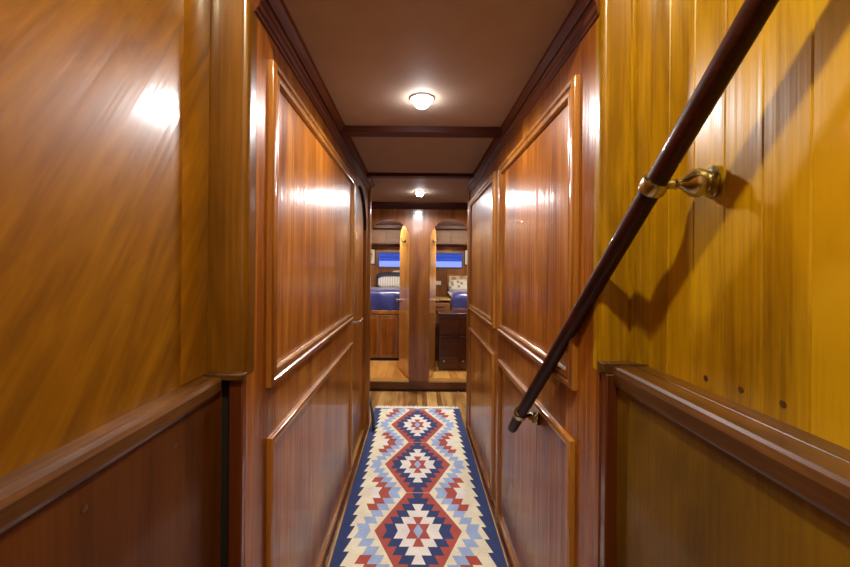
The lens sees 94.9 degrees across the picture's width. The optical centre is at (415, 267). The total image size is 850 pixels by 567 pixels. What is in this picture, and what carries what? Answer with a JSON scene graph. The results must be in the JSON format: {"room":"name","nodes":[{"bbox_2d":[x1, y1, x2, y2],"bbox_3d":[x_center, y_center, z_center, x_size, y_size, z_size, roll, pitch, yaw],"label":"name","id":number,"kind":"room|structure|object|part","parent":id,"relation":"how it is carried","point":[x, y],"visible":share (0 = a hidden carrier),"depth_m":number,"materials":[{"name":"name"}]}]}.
{"room":"ship interior","nodes":[
{"label":"ship interior","id":0,"kind":"room"},
{"bbox_2d":[0,0,246,566],"bbox_3d":[-0.463,0.036,0.112,0.134,2.520,1.624,1,0,0],"label":"wall","id":1,"kind":"structure","parent":0,"point":[111,405],"depth_m":0.61,"materials":[{"name":"brown wood"}]},
{"bbox_3d":[-0.482,0.789,0.105,0.050,1.014,1.610,0,0,0],"label":"panel","id":2,"kind":"part","parent":1,"relation":"part of","materials":[{"name":"brown wood"}]},
{"bbox_3d":[-0.470,0.268,0.098,0.048,0.040,1.595,0,0,0],"label":"chair rail","id":3,"kind":"part","parent":1,"relation":"part of","materials":[{"name":"brown wood"}]},
{"bbox_2d":[207,0,374,566],"bbox_3d":[-0.429,0.036,2.087,0.162,2.520,2.335,1,0,0],"label":"wall","id":4,"kind":"structure","parent":0,"point":[284,181],"depth_m":1.16,"materials":[{"name":"brown wood"}]},
{"bbox_3d":[-0.448,-0.484,0.946,0.105,1.480,0.048,0,0,0],"label":"corner post","id":5,"kind":"part","parent":4,"relation":"part of","materials":[{"name":"brown wood"}]},
{"bbox_3d":[-0.424,0.776,0.947,0.034,1.040,0.046,0,0,0],"label":"post","id":6,"kind":"part","parent":4,"relation":"part of","materials":[{"name":"brown wood"}]},
{"bbox_3d":[-0.400,0.867,1.740,0.016,0.810,1.370,0,0,0],"label":"panel moulding","id":7,"kind":"part","parent":4,"relation":"part of","materials":[{"name":"brown wood"}]},
{"bbox_3d":[-0.389,-0.118,1.735,0.020,0.880,1.380,0,0,0],"label":"panel moulding","id":8,"kind":"part","parent":4,"relation":"part of","materials":[{"name":"brown wood"}]},
{"bbox_3d":[-0.368,-0.658,2.100,0.052,0.065,2.300,0,0,0],"label":"crown moulding","id":9,"kind":"part","parent":4,"relation":"part of","materials":[{"name":"brown wood"}]},
{"bbox_2d":[322,425,368,566],"bbox_3d":[-0.398,1.291,2.085,0.026,0.012,2.230,1,0,0],"label":"baseboard","id":10,"kind":"structure","parent":4,"relation":"attached to","point":[325,564],"depth_m":2.16,"materials":[{"name":"brown wood"}]},
{"bbox_2d":[352,188,362,455],"bbox_3d":[-0.414,0.354,2.810,0.103,1.861,0.632,1,0,0],"label":"door","id":11,"kind":"structure","parent":4,"relation":"in","point":[358,279],"depth_m":2.85,"materials":[{"name":"brown wood"}]},
{"bbox_3d":[-0.394,0.357,2.618,0.063,0.040,0.166,0,0,0],"label":"handle","id":12,"kind":"part","parent":11,"relation":"part of","materials":[{"name":"silver metal"}]},
{"bbox_2d":[327,391,507,566],"bbox_3d":[0.013,1.330,1.710,2.050,0.060,4.820,1,0,0],"label":"floor","id":13,"kind":"structure","parent":0,"point":[381,398],"depth_m":3.80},
{"bbox_2d":[329,405,506,566],"bbox_3d":[0.010,1.294,2.185,0.773,0.010,2.970,1,0,0],"label":"runner rug","id":14,"kind":"object","parent":13,"relation":"on","point":[417,498],"visible":1,"depth_m":2.16,"materials":[{"name":"fabric"}]},
{"bbox_2d":[370,360,465,378],"bbox_3d":[0.014,1.220,5.077,2.750,0.050,1.845,1,0,0],"label":"floor","id":15,"kind":"structure","parent":0,"point":[378,369],"depth_m":4.47,"materials":[{"name":"brown wood"}]},
{"bbox_2d":[370,310,398,360],"bbox_3d":[-0.672,0.754,5.500,1.350,0.870,0.981,1,0,0],"label":"bed","id":16,"kind":"object","parent":15,"relation":"on","point":[384,329],"visible":0.34,"depth_m":5.01,"materials":[{"name":"brown wood"}]},
{"bbox_3d":[-0.589,0.877,5.011,0.162,0.465,0.005,0,0,0],"label":"door panel","id":17,"kind":"part","parent":16,"relation":"part of","materials":[{"name":"brown wood"}]},
{"bbox_3d":[-0.589,0.877,5.022,0.224,0.545,0.016,0,0,0],"label":"door","id":18,"kind":"part","parent":16,"relation":"part of","materials":[{"name":"brown wood"}]},
{"bbox_3d":[-0.670,0.567,5.021,1.350,0.045,0.018,0,0,0],"label":"rail","id":19,"kind":"part","parent":16,"relation":"part of","materials":[{"name":"brown wood"}]},
{"bbox_2d":[371,287,399,310],"bbox_3d":[-0.666,0.410,5.311,1.335,0.277,0.634,1,0,0],"label":"quilt","id":20,"kind":"object","parent":16,"relation":"on","point":[382,298],"visible":0.32,"depth_m":5.01,"materials":[{"name":"blue fabric"}]},
{"bbox_3d":[-0.351,0.879,5.011,0.162,0.465,0.005,0,0,0],"label":"door panel","id":21,"kind":"part","parent":16,"relation":"part of","materials":[{"name":"brown wood"}]},
{"bbox_3d":[-0.351,0.879,5.022,0.224,0.545,0.016,0,0,0],"label":"door","id":22,"kind":"part","parent":16,"relation":"part of","materials":[{"name":"brown wood"}]},
{"bbox_3d":[-0.662,0.303,5.805,1.322,0.030,0.330,0,0,0],"label":"sheet","id":23,"kind":"object","parent":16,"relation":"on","visible":0},
{"bbox_2d":[376,272,399,284],"bbox_3d":[-0.301,0.173,5.845,0.600,0.222,0.099,1,0,0],"label":"pillow","id":24,"kind":"object","parent":23,"relation":"on","point":[382,274],"visible":0.23,"depth_m":5.83,"materials":[{"name":"blue fabric"}]},
{"bbox_2d":[378,276,399,287],"bbox_3d":[-0.292,0.207,5.740,0.540,0.164,0.114,1,0,0],"label":"pillow","id":25,"kind":"object","parent":23,"relation":"on","point":[389,281],"visible":0.48,"depth_m":5.70,"materials":[{"name":"fabric"}]},
{"bbox_2d":[435,297,450,360],"bbox_3d":[0.247,0.797,5.207,0.397,0.800,0.425,1,0,0],"label":"nightstand","id":26,"kind":"object","parent":15,"relation":"on","point":[444,304],"visible":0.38,"depth_m":5.02,"materials":[{"name":"brown wood"}]},
{"bbox_3d":[0.248,0.497,5.013,0.355,0.090,0.015,0,0,0],"label":"drawer","id":27,"kind":"part","parent":26,"relation":"part of","materials":[{"name":"brown wood"}]},
{"bbox_2d":[437,310,466,370],"bbox_3d":[0.607,0.865,4.738,0.692,0.670,0.444,1,0,0],"label":"chest","id":28,"kind":"object","parent":15,"relation":"on","point":[451,324],"visible":0.56,"depth_m":4.54,"materials":[{"name":"brown wood"}]},
{"bbox_3d":[0.385,0.906,4.548,0.215,0.225,0.015,0,0,0],"label":"drawer","id":29,"kind":"part","parent":28,"relation":"part of","materials":[{"name":"brown wood"}]},
{"bbox_3d":[0.383,1.101,4.548,0.215,0.135,0.015,0,0,0],"label":"drawer","id":30,"kind":"part","parent":28,"relation":"part of","materials":[{"name":"brown wood"}]},
{"bbox_3d":[0.387,0.668,4.548,0.215,0.220,0.015,0,0,0],"label":"drawer","id":31,"kind":"part","parent":28,"relation":"part of","materials":[{"name":"brown wood"}]},
{"bbox_3d":[0.605,1.103,4.548,0.210,0.135,0.015,0,0,0],"label":"drawer","id":32,"kind":"part","parent":28,"relation":"part of","materials":[{"name":"brown wood"}]},
{"bbox_3d":[0.609,0.670,4.548,0.210,0.220,0.015,0,0,0],"label":"drawer","id":33,"kind":"part","parent":28,"relation":"part of","materials":[{"name":"brown wood"}]},
{"bbox_3d":[0.607,0.908,4.548,0.210,0.225,0.015,0,0,0],"label":"drawer","id":34,"kind":"part","parent":28,"relation":"part of","materials":[{"name":"brown wood"}]},
{"bbox_2d":[447,274,466,309],"bbox_3d":[0.920,0.653,5.497,0.928,1.100,1.003,1,0,0],"label":"bed","id":35,"kind":"object","parent":15,"relation":"on","point":[449,276],"visible":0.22,"depth_m":5.93,"materials":[{"name":"brown wood"}]},
{"bbox_2d":[447,289,466,307],"bbox_3d":[0.920,0.412,5.344,0.923,0.221,0.730,1,0,0],"label":"quilt","id":36,"kind":"object","parent":35,"relation":"on","point":[458,296],"visible":0.26,"depth_m":5.01,"materials":[{"name":"blue fabric"}]},
{"bbox_3d":[0.930,0.306,5.976,0.915,0.405,0.043,0,0,0],"label":"headboard","id":37,"kind":"part","parent":35,"relation":"part of","materials":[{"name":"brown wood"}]},
{"bbox_2d":[449,280,466,289],"bbox_3d":[0.658,0.274,5.840,0.340,0.197,0.110,1,0,0],"label":"pillow","id":38,"kind":"object","parent":35,"relation":"on","point":[453,284],"visible":0.53,"depth_m":5.80,"materials":[{"name":"fabric"}]},
{"bbox_3d":[0.921,0.546,5.008,0.928,0.055,0.025,0,0,0],"label":"rail","id":39,"kind":"part","parent":35,"relation":"part of","materials":[{"name":"brown wood"}]},
{"bbox_2d":[370,202,467,391],"bbox_3d":[0.022,0.317,4.112,2.050,2.007,0.085,1,0,0],"label":"wall","id":40,"kind":"structure","parent":0,"point":[419,219],"depth_m":4.12,"materials":[{"name":"brown wood"}]},
{"bbox_2d":[370,378,408,381],"bbox_3d":[-0.295,1.196,4.168,0.438,0.016,0.104,1,0,0],"label":"trim","id":41,"kind":"structure","parent":40,"relation":"attached to","point":[371,379],"depth_m":4.13,"materials":[{"name":"brown wood"}]},
{"bbox_2d":[395,225,409,378],"bbox_3d":[-0.147,0.340,4.366,0.090,1.683,0.437,0,0,-16],"label":"door","id":42,"kind":"structure","parent":40,"relation":"in","point":[405,238],"depth_m":4.35,"materials":[{"name":"brown wood"}]},
{"bbox_3d":[0.031,-0.653,4.095,2.050,0.068,0.050,0,0,0],"label":"crown moulding","id":43,"kind":"part","parent":40,"relation":"part of","materials":[{"name":"brown wood"}]},
{"bbox_2d":[429,227,439,377],"bbox_3d":[0.204,0.343,4.367,0.090,1.683,0.429,0,0,12],"label":"door","id":44,"kind":"structure","parent":40,"relation":"in","point":[432,296],"depth_m":4.35,"materials":[{"name":"brown wood"}]},
{"bbox_2d":[429,378,465,382],"bbox_3d":[0.354,1.202,4.168,0.440,0.016,0.104,1,0,0],"label":"trim","id":45,"kind":"structure","parent":40,"relation":"attached to","point":[438,380],"depth_m":4.14,"materials":[{"name":"brown wood"}]},
{"bbox_2d":[458,391,465,414],"bbox_3d":[0.444,1.298,3.680,0.014,0.012,0.840,1,0,0],"label":"trim","id":46,"kind":"structure","parent":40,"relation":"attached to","point":[458,391],"depth_m":3.73,"materials":[{"name":"brown wood"}]},
{"bbox_2d":[371,245,466,296],"bbox_3d":[0.022,0.295,6.025,2.750,1.800,0.050,1,0,0],"label":"wall","id":47,"kind":"structure","parent":0,"point":[441,273],"depth_m":6.00,"materials":[{"name":"brown wood"}]},
{"bbox_2d":[371,248,375,264],"bbox_3d":[-0.714,-0.179,5.989,0.190,0.255,0.022,1,0,0],"label":"picture frame","id":48,"kind":"object","parent":47,"relation":"attached to","point":[373,250],"visible":0.4,"depth_m":5.99,"materials":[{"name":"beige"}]},
{"bbox_2d":[371,229,401,244],"bbox_3d":[-0.660,-0.481,5.827,1.352,0.260,0.345,1,0,0],"label":"locker","id":49,"kind":"object","parent":47,"relation":"attached to","point":[378,236],"visible":0.28,"depth_m":5.66,"materials":[{"name":"brown wood"}]},
{"bbox_3d":[-0.660,-0.449,5.662,0.439,0.183,0.015,0,0,0],"label":"door","id":50,"kind":"part","parent":49,"relation":"part of","materials":[{"name":"brown wood"}]},
{"bbox_3d":[-0.209,-0.445,5.662,0.439,0.183,0.015,0,0,0],"label":"door","id":51,"kind":"part","parent":49,"relation":"part of","materials":[{"name":"brown wood"}]},
{"bbox_2d":[378,252,399,267],"bbox_3d":[-0.366,-0.122,5.985,0.435,0.242,0.030,1,0,0],"label":"window","id":52,"kind":"structure","parent":47,"relation":"in","point":[385,259],"depth_m":5.98,"materials":[{"name":"blue glass"}]},
{"bbox_3d":[-0.366,-0.122,5.995,0.395,0.202,0.006,0,0,0],"label":"pane","id":53,"kind":"part","parent":52,"relation":"part of","materials":[{"name":"blue glass"}]},
{"bbox_2d":[379,253,399,260],"bbox_3d":[-0.366,-0.167,5.981,0.391,0.113,0.014,0,0,0],"label":"blind","id":54,"kind":"object","parent":52,"relation":"attached to","point":[382,256],"depth_m":5.98,"materials":[{"name":"blue fabric"}]},
{"bbox_2d":[436,253,462,268],"bbox_3d":[0.491,-0.115,5.985,0.460,0.242,0.030,1,0,0],"label":"window","id":55,"kind":"structure","parent":47,"relation":"in","point":[443,260],"depth_m":5.98,"materials":[{"name":"blue glass"}]},
{"bbox_3d":[0.491,-0.115,5.995,0.420,0.202,0.006,0,0,0],"label":"pane","id":56,"kind":"part","parent":55,"relation":"part of","materials":[{"name":"blue glass"}]},
{"bbox_2d":[436,254,461,260],"bbox_3d":[0.491,-0.159,5.981,0.416,0.113,0.014,0,0,0],"label":"blind","id":57,"kind":"object","parent":55,"relation":"attached to","point":[439,257],"depth_m":5.98,"materials":[{"name":"blue fabric"}]},
{"bbox_2d":[435,229,467,245],"bbox_3d":[0.727,-0.469,5.827,1.334,0.260,0.345,1,0,0],"label":"locker","id":58,"kind":"object","parent":47,"relation":"attached to","point":[446,237],"visible":0.26,"depth_m":5.66,"materials":[{"name":"brown wood"}]},
{"bbox_3d":[0.282,-0.441,5.662,0.433,0.183,0.015,0,0,0],"label":"door","id":59,"kind":"part","parent":58,"relation":"part of","materials":[{"name":"brown wood"}]},
{"bbox_3d":[0.727,-0.437,5.662,0.433,0.183,0.015,0,0,0],"label":"door","id":60,"kind":"part","parent":58,"relation":"part of","materials":[{"name":"brown wood"}]},
{"bbox_2d":[464,249,466,265],"bbox_3d":[0.829,-0.165,5.989,0.185,0.255,0.022,1,0,0],"label":"picture frame","id":61,"kind":"object","parent":47,"relation":"attached to","point":[465,250],"visible":0.33,"depth_m":5.99,"materials":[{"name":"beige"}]},
{"bbox_2d":[376,219,464,225],"bbox_3d":[0.030,-0.625,5.077,2.750,0.040,1.845,1,0,0],"label":"ceiling","id":62,"kind":"structure","parent":0,"point":[384,222],"depth_m":5.26,"materials":[{"name":"paint"}]},
{"bbox_2d":[373,225,402,228],"bbox_3d":[-0.661,-0.586,5.530,1.368,0.050,0.060,1,0,0],"label":"trim","id":63,"kind":"structure","parent":62,"relation":"attached to","point":[375,226],"depth_m":5.50,"materials":[{"name":"brown wood"}]},
{"bbox_2d":[435,225,466,228],"bbox_3d":[0.730,-0.574,5.530,1.350,0.050,0.060,1,0,0],"label":"trim","id":64,"kind":"structure","parent":62,"relation":"attached to","point":[436,226],"depth_m":5.50,"materials":[{"name":"brown wood"}]},
{"bbox_2d":[283,0,575,202],"bbox_3d":[0.031,-0.712,2.525,2.050,0.050,3.190,1,0,0],"label":"ceiling","id":65,"kind":"structure","parent":0,"point":[475,58],"depth_m":1.33,"materials":[{"name":"paint"}]},
{"bbox_2d":[414,191,424,196],"bbox_3d":[0.034,-0.666,3.520,0.099,0.042,0.099,1,0,0],"label":"ceiling light","id":66,"kind":"object","parent":65,"relation":"attached to","point":[418,193],"visible":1,"depth_m":3.49,"materials":[{"name":"white glass"}]},
{"bbox_2d":[366,173,473,178],"bbox_3d":[0.023,-0.677,2.857,0.875,0.028,0.075,1,0,0],"label":"trim","id":67,"kind":"structure","parent":65,"relation":"attached to","point":[369,175],"depth_m":2.82,"materials":[{"name":"brown wood"}]},
{"bbox_2d":[339,125,502,137],"bbox_3d":[0.023,-0.674,1.927,0.875,0.034,0.077,1,0,0],"label":"trim","id":68,"kind":"structure","parent":65,"relation":"attached to","point":[347,131],"depth_m":1.89,"materials":[{"name":"brown wood"}]},
{"bbox_2d":[410,93,433,108],"bbox_3d":[0.024,-0.666,1.578,0.099,0.042,0.099,1,0,0],"label":"ceiling light","id":69,"kind":"object","parent":65,"relation":"attached to","point":[420,100],"visible":1,"depth_m":1.55,"materials":[{"name":"white glass"}]},
{"bbox_2d":[466,0,849,566],"bbox_3d":[0.486,0.044,1.252,0.167,2.520,3.905,1,0,0],"label":"wall","id":70,"kind":"structure","parent":0,"point":[725,430],"depth_m":0.79,"materials":[{"name":"brown wood"}]},
{"bbox_3d":[0.420,0.871,2.615,0.016,0.805,0.960,0,0,0],"label":"panel moulding","id":71,"kind":"part","parent":70,"relation":"part of","materials":[{"name":"brown wood"}]},
{"bbox_3d":[0.426,-0.100,2.612,0.020,0.857,0.975,0,0,0],"label":"panel moulding","id":72,"kind":"part","parent":70,"relation":"part of","materials":[{"name":"brown wood"}]},
{"bbox_2d":[466,427,511,566],"bbox_3d":[0.414,1.298,2.058,0.020,0.012,2.205,1,0,0],"label":"baseboard","id":73,"kind":"structure","parent":70,"relation":"attached to","point":[490,501],"depth_m":2.10,"materials":[{"name":"brown wood"}]},
{"bbox_3d":[0.425,-0.644,2.067,0.032,0.078,2.265,0,0,0],"label":"crown moulding","id":74,"kind":"part","parent":70,"relation":"part of","materials":[{"name":"brown wood"}]},
{"bbox_3d":[0.420,0.871,1.530,0.016,0.805,0.950,0,0,0],"label":"panel moulding","id":75,"kind":"part","parent":70,"relation":"part of","materials":[{"name":"brown wood"}]},
{"bbox_3d":[0.426,-0.095,1.528,0.020,0.847,0.965,0,0,0],"label":"panel moulding","id":76,"kind":"part","parent":70,"relation":"part of","materials":[{"name":"brown wood"}]},
{"bbox_3d":[0.461,0.774,0.938,0.065,1.060,0.034,0,0,0],"label":"post","id":77,"kind":"part","parent":70,"relation":"part of","materials":[{"name":"brown wood"}]},
{"bbox_3d":[0.494,-0.486,0.937,0.110,1.460,0.036,0,0,0],"label":"corner post","id":78,"kind":"part","parent":70,"relation":"part of","materials":[{"name":"brown wood"}]},
{"bbox_2d":[508,0,779,432],"bbox_3d":[0.474,-0.045,0.846,0.125,1.338,1.318,1,0,-6],"label":"handrail","id":79,"kind":"object","parent":70,"relation":"attached to","point":[752,16],"visible":1,"depth_m":0.70,"materials":[{"name":"brown wood"}]},
{"bbox_3d":[0.407,0.527,1.377,0.042,0.040,0.039,0,0,0],"label":"stem","id":80,"kind":"part","parent":79,"relation":"part of","materials":[{"name":"brown metal"}]},
{"bbox_3d":[0.499,-0.157,0.717,0.073,0.054,0.053,0,0,0],"label":"stem","id":81,"kind":"part","parent":79,"relation":"part of","materials":[{"name":"brown metal"}]},
{"bbox_3d":[0.495,0.249,0.102,0.085,0.048,1.605,0,0,0],"label":"chair rail","id":82,"kind":"part","parent":70,"relation":"part of","materials":[{"name":"brown wood"}]},
{"bbox_3d":[0.476,0.782,0.107,0.035,1.045,1.615,0,0,0],"label":"panel","id":83,"kind":"part","parent":70,"relation":"part of","materials":[{"name":"brown wood"}]}
]}

